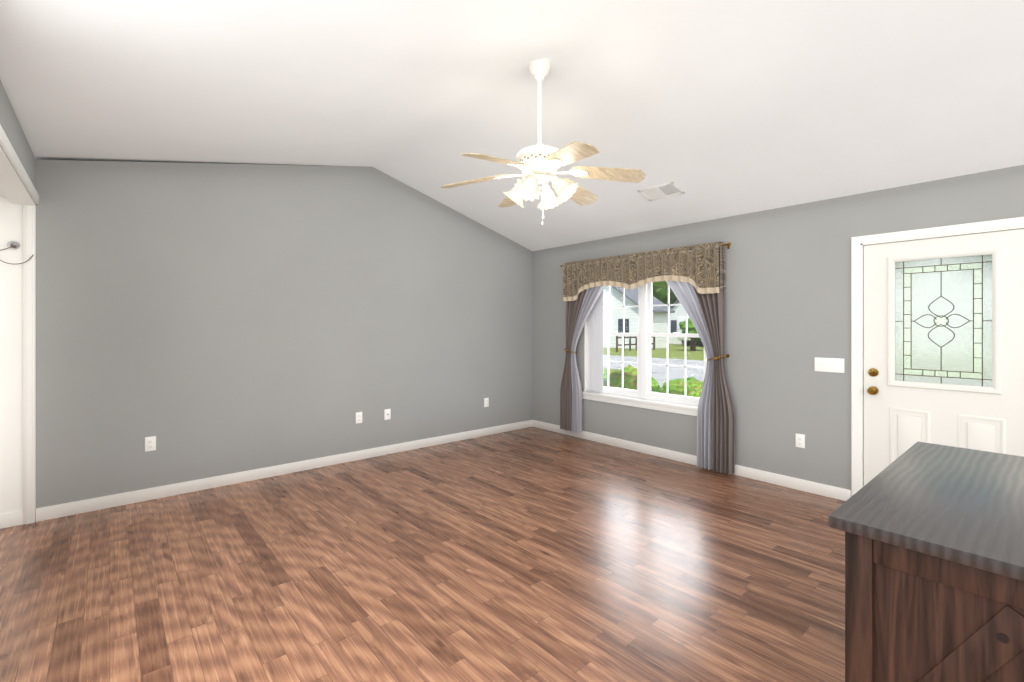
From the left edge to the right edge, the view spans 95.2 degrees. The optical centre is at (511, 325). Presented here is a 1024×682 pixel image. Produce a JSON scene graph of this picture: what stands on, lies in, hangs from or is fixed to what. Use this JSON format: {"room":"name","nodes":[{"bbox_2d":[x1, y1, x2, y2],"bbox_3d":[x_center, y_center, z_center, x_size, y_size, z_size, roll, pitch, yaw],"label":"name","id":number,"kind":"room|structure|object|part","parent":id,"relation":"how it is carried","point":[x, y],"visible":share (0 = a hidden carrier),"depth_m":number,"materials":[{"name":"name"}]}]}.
{"room":"living room","nodes":[
{"label":"living room","id":0,"kind":"room"},
{"bbox_2d":[0,80,35,203],"bbox_3d":[-0.808,0.105,0.234,0.120,2.590,8.110,0,0,-41],"label":"wall","id":1,"kind":"structure","parent":0,"point":[12,128],"depth_m":2.65,"materials":[{"name":"grey paint"}]},
{"bbox_2d":[0,124,38,523],"bbox_3d":[-2.589,0.230,2.317,0.136,2.340,2.630,0,0,-41],"label":"trim","id":2,"kind":"structure","parent":1,"relation":"attached to","point":[13,189],"depth_m":3.30,"materials":[{"name":"white wood"}]},
{"bbox_2d":[0,160,531,521],"bbox_3d":[-2.171,-0.150,4.510,6.350,3.100,0.150,0,0,-41],"label":"wall","id":3,"kind":"structure","parent":0,"point":[202,320],"depth_m":4.19,"materials":[{"name":"grey paint"}]},
{"bbox_2d":[0,241,33,263],"bbox_3d":[-3.473,-0.512,3.265,0.191,0.168,0.040,0,0,-41],"label":"hanger","id":4,"kind":"object","parent":3,"relation":"attached to","point":[14,245],"visible":1,"depth_m":3.26,"materials":[{"name":"silver metal"}]},
{"bbox_2d":[145,436,155,451],"bbox_3d":[-2.912,0.950,3.768,0.071,0.116,0.009,0,0,-41],"label":"electrical outlet","id":5,"kind":"object","parent":3,"relation":"attached to","point":[150,443],"visible":1,"depth_m":3.77,"materials":[{"name":"white plastic"}]},
{"bbox_2d":[0,420,531,528],"bbox_3d":[-2.125,1.353,4.441,6.370,0.095,0.014,0,0,-41],"label":"baseboard","id":6,"kind":"structure","parent":3,"relation":"attached to","point":[66,509],"depth_m":4.13,"materials":[{"name":"white wood"}]},
{"bbox_2d":[356,412,361,423],"bbox_3d":[-1.600,0.960,4.896,0.071,0.116,0.009,0,0,-41],"label":"electrical outlet","id":7,"kind":"object","parent":3,"relation":"attached to","point":[358,417],"visible":1,"depth_m":4.89,"materials":[{"name":"white plastic"}]},
{"bbox_2d":[384,409,390,419],"bbox_3d":[-1.355,0.965,5.103,0.071,0.116,0.016,0,0,-41],"label":"outlet","id":8,"kind":"object","parent":3,"relation":"attached to","point":[387,414],"visible":1,"depth_m":5.10,"materials":[{"name":"white plastic"}]},
{"bbox_2d":[484,398,488,406],"bbox_3d":[-0.326,0.980,5.992,0.071,0.116,0.009,0,0,-41],"label":"electrical outlet","id":9,"kind":"object","parent":3,"relation":"attached to","point":[486,402],"visible":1,"depth_m":5.99,"materials":[{"name":"white plastic"}]},
{"bbox_2d":[0,427,845,681],"bbox_3d":[0.522,1.460,1.478,6.520,0.120,8.260,0,0,-41],"label":"floor","id":10,"kind":"structure","parent":0,"point":[531,554],"depth_m":2.60,"materials":[{"name":"laminate"}]},
{"bbox_2d":[845,534,1023,681],"bbox_3d":[1.861,1.018,1.601,1.390,0.764,0.870,0,0,-41],"label":"base cabinet","id":11,"kind":"object","parent":10,"relation":"on","point":[934,562],"depth_m":1.34,"materials":[{"name":"brown wood"}]},
{"bbox_2d":[829,442,1023,581],"bbox_3d":[1.861,0.618,1.601,1.460,0.036,0.940,0,0,-41],"label":"countertop","id":12,"kind":"structure","parent":11,"relation":"on","point":[963,506],"depth_m":1.54,"materials":[{"name":"grey stone"}]},
{"bbox_2d":[0,0,1023,250],"bbox_3d":[1.046,-1.424,1.928,5.140,0.852,8.260,0,0,-41],"label":"ceiling","id":13,"kind":"structure","parent":0,"point":[718,108],"depth_m":2.86,"materials":[{"name":"white paint"}]},
{"bbox_2d":[441,59,645,206],"bbox_3d":[0.178,-1.318,3.029,1.323,0.806,1.168,0,0,10],"label":"ceiling fan","id":14,"kind":"object","parent":13,"relation":"hanging from","point":[573,152],"depth_m":2.94,"materials":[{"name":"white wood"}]},
{"bbox_3d":[-0.197,-0.958,3.094,0.561,0.086,0.154,0,0,10],"label":"ceiling fan blade","id":15,"kind":"part","parent":14,"relation":"part of","materials":[{"name":"beige wood"}]},
{"bbox_2d":[529,172,557,189],"bbox_3d":[0.178,-0.939,3.029,0.214,0.082,0.214,0,0,-20],"label":"ceiling fan light","id":16,"kind":"object","parent":14,"relation":"attached to","point":[543,178],"visible":0.56,"depth_m":2.98,"materials":[{"name":"white"}]},
{"bbox_2d":[503,175,577,209],"bbox_3d":[0.178,-0.857,3.029,0.427,0.162,0.427,0,0,-20],"label":"shades","id":17,"kind":"object","parent":16,"relation":"attached to","point":[525,188],"visible":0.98,"depth_m":2.95,"materials":[{"name":"white glass"}]},
{"bbox_2d":[542,183,543,224],"bbox_3d":[0.196,-0.787,3.021,0.011,0.277,0.010,0,0,-41],"label":"pull chain","id":18,"kind":"object","parent":16,"relation":"hanging from","point":[542,203],"visible":1,"depth_m":3.00,"materials":[{"name":"white metal"}]},
{"bbox_3d":[0.236,-0.958,3.355,0.758,0.086,0.504,0,0,10],"label":"ceiling fan blade","id":19,"kind":"part","parent":14,"relation":"part of","materials":[{"name":"beige wood"}]},
{"bbox_3d":[0.553,-0.958,2.964,0.561,0.086,0.154,0,0,10],"label":"ceiling fan blade","id":20,"kind":"part","parent":14,"relation":"part of","materials":[{"name":"beige wood"}]},
{"bbox_2d":[638,182,684,200],"bbox_3d":[1.355,-1.223,4.266,0.209,0.066,0.360,0,0,-41],"label":"ceiling vent","id":21,"kind":"object","parent":13,"relation":"in","point":[651,193],"visible":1,"depth_m":4.28,"materials":[{"name":"white metal"}]},
{"bbox_2d":[532,165,1023,489],"bbox_3d":[2.937,0.180,3.555,0.150,2.440,8.260,0,0,-41],"label":"wall","id":22,"kind":"structure","parent":0,"point":[787,305],"depth_m":4.11,"materials":[{"name":"grey paint"}]},
{"bbox_2d":[582,281,706,415],"bbox_3d":[1.456,0.138,5.235,0.155,1.535,1.700,0,0,-41],"label":"window","id":23,"kind":"structure","parent":22,"relation":"in","point":[642,396],"depth_m":5.21,"materials":[{"name":"white"}]},
{"bbox_2d":[587,291,602,391],"bbox_3d":[1.435,0.087,5.234,0.038,1.406,1.595,0,0,-41],"label":"vertical blinds","id":24,"kind":"object","parent":23,"relation":"attached to","point":[595,350],"visible":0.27,"depth_m":5.70,"materials":[{"name":"white"}]},
{"bbox_2d":[560,242,730,266],"bbox_3d":[1.357,-0.765,5.190,0.113,0.060,2.170,0,0,-41],"label":"curtain rod","id":25,"kind":"object","parent":22,"relation":"attached to","point":[728,244],"visible":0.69,"depth_m":4.42,"materials":[{"name":"gold metal"}]},
{"bbox_2d":[560,264,604,432],"bbox_3d":[0.938,0.273,5.648,0.086,2.085,0.960,0,0,-41],"label":"curtain","id":26,"kind":"object","parent":25,"relation":"hanging from","point":[579,309],"visible":0.79,"depth_m":5.82,"materials":[{"name":"grey fabric"}]},
{"bbox_2d":[563,242,725,300],"bbox_3d":[1.338,-0.552,5.174,0.160,0.485,1.980,0,0,-41],"label":"valance","id":27,"kind":"object","parent":25,"relation":"hanging from","point":[699,263],"visible":1,"depth_m":4.94,"materials":[{"name":"brown fabric"}]},
{"bbox_2d":[645,245,734,474],"bbox_3d":[1.747,0.305,4.708,0.086,2.150,0.960,0,0,-41],"label":"curtain","id":28,"kind":"object","parent":25,"relation":"hanging from","point":[715,426],"visible":0.81,"depth_m":4.48,"materials":[{"name":"grey fabric"}]},
{"bbox_2d":[564,348,729,360],"bbox_3d":[1.349,0.305,5.184,0.134,0.072,2.051,0,0,-41],"label":"tieback","id":29,"kind":"object","parent":22,"relation":"attached to","point":[715,358],"visible":0.88,"depth_m":4.45,"materials":[{"name":"gold metal"}]},
{"bbox_2d":[532,420,850,500],"bbox_3d":[1.498,1.353,5.102,0.014,0.095,3.658,0,0,-41],"label":"baseboard","id":30,"kind":"structure","parent":22,"relation":"attached to","point":[773,478],"depth_m":4.69,"materials":[{"name":"white wood"}]},
{"bbox_2d":[796,433,804,447],"bbox_3d":[2.457,0.980,3.991,0.009,0.116,0.071,0,0,-41],"label":"electrical outlet","id":31,"kind":"object","parent":22,"relation":"attached to","point":[800,440],"visible":1,"depth_m":3.99,"materials":[{"name":"white plastic"}]},
{"bbox_2d":[815,357,843,372],"bbox_3d":[2.595,0.319,3.823,0.020,0.115,0.196,0,0,-41],"label":"switch plate","id":32,"kind":"object","parent":22,"relation":"attached to","point":[835,365],"visible":1,"depth_m":3.81,"materials":[{"name":"white plastic"}]},
{"bbox_2d":[851,217,1023,496],"bbox_3d":[3.094,0.348,3.360,0.167,2.103,1.056,0,0,-41],"label":"door frame","id":33,"kind":"structure","parent":22,"relation":"attached to","point":[858,243],"depth_m":3.67,"materials":[{"name":"white wood"}]},
{"bbox_2d":[864,229,1023,485],"bbox_3d":[3.048,0.379,3.316,0.110,2.015,0.920,0,0,-41],"label":"door","id":34,"kind":"structure","parent":22,"relation":"in","point":[901,418],"depth_m":3.32,"materials":[{"name":"white wood"}]},
{"bbox_3d":[3.045,0.375,3.313,0.102,1.640,0.920,0,0,-41],"label":"door hardware","id":35,"kind":"part","parent":34,"relation":"part of","materials":[{"name":"gold metal"}]},
{"bbox_2d":[895,254,991,386],"bbox_3d":[3.067,-0.035,3.344,0.006,0.920,0.540,0,0,-41],"label":"glass pane","id":36,"kind":"object","parent":34,"relation":"in","point":[957,292],"depth_m":3.33,"materials":[{"name":"clear glass"}]},
{"bbox_2d":[895,255,991,385],"bbox_3d":[3.064,-0.035,3.341,0.003,0.925,0.545,0,0,-41],"label":"decorative caming","id":37,"kind":"object","parent":34,"relation":"attached to","point":[982,379],"depth_m":3.32,"materials":[{"name":"brown"}]},
{"bbox_3d":[3.064,-0.035,3.341,0.001,0.796,0.416,0,0,-41],"label":"door glass bevels","id":38,"kind":"part","parent":37,"relation":"part of","materials":[{"name":"clear glass"}]},
{"label":"outside","id":39,"kind":"structure","parent":0,"visible":0},
{"bbox_2d":[603,344,703,372],"bbox_3d":[37.458,1.850,52.004,115.380,0.200,150.000,0,0,-41],"label":"lawn","id":40,"kind":"structure","parent":39,"point":[689,354],"depth_m":30.84,"materials":[{"name":"green plant"}]},
{"bbox_2d":[616,336,654,351],"bbox_3d":[8.799,1.200,33.092,4.600,1.099,0.100,0,0,-41],"label":"fence","id":41,"kind":"object","parent":40,"relation":"on","point":[629,337],"depth_m":32.55,"materials":[{"name":"brown"}]},
{"bbox_2d":[603,286,674,348],"bbox_3d":[8.568,-1.090,38.498,3.900,5.620,8.300,0,0,-41],"label":"house","id":42,"kind":"structure","parent":40,"relation":"on","point":[655,317],"depth_m":36.20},
{"bbox_2d":[603,365,702,397],"bbox_3d":[1.748,1.136,7.513,2.263,1.132,5.167,0,0,-41],"label":"shrubs","id":43,"kind":"object","parent":40,"relation":"on","point":[654,385],"depth_m":6.64,"materials":[{"name":"green plant"}]},
{"bbox_2d":[603,355,703,386],"bbox_3d":[3.228,1.738,22.562,24.480,0.025,150.000,0,0,-41],"label":"street","id":44,"kind":"structure","parent":40,"relation":"on","point":[661,374],"depth_m":19.48,"materials":[{"name":"grey asphalt"}]},
{"bbox_2d":[652,281,677,303],"bbox_3d":[20.926,-5.587,61.613,15.636,14.653,14.137,0,0,-41],"label":"tree","id":45,"kind":"object","parent":40,"relation":"on","point":[657,287],"depth_m":56.29,"materials":[{"name":"green plant"}]},
{"bbox_2d":[668,300,685,343],"bbox_3d":[18.620,-0.690,45.826,6.700,4.820,5.100,0,0,-41],"label":"house","id":46,"kind":"structure","parent":40,"relation":"on","point":[673,326],"depth_m":44.71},
{"bbox_2d":[677,316,702,345],"bbox_3d":[15.938,0.430,39.958,2.320,2.560,3.000,0,0,-41],"label":"camper","id":47,"kind":"object","parent":40,"relation":"on","point":[680,331],"depth_m":39.92,"materials":[{"name":"white"}]},
{"bbox_2d":[679,318,701,350],"bbox_3d":[12.818,0.470,32.771,2.871,2.540,2.265,0,0,-41],"label":"tree","id":48,"kind":"object","parent":40,"relation":"on","point":[692,330],"depth_m":32.47,"materials":[{"name":"green plant"}]}
]}

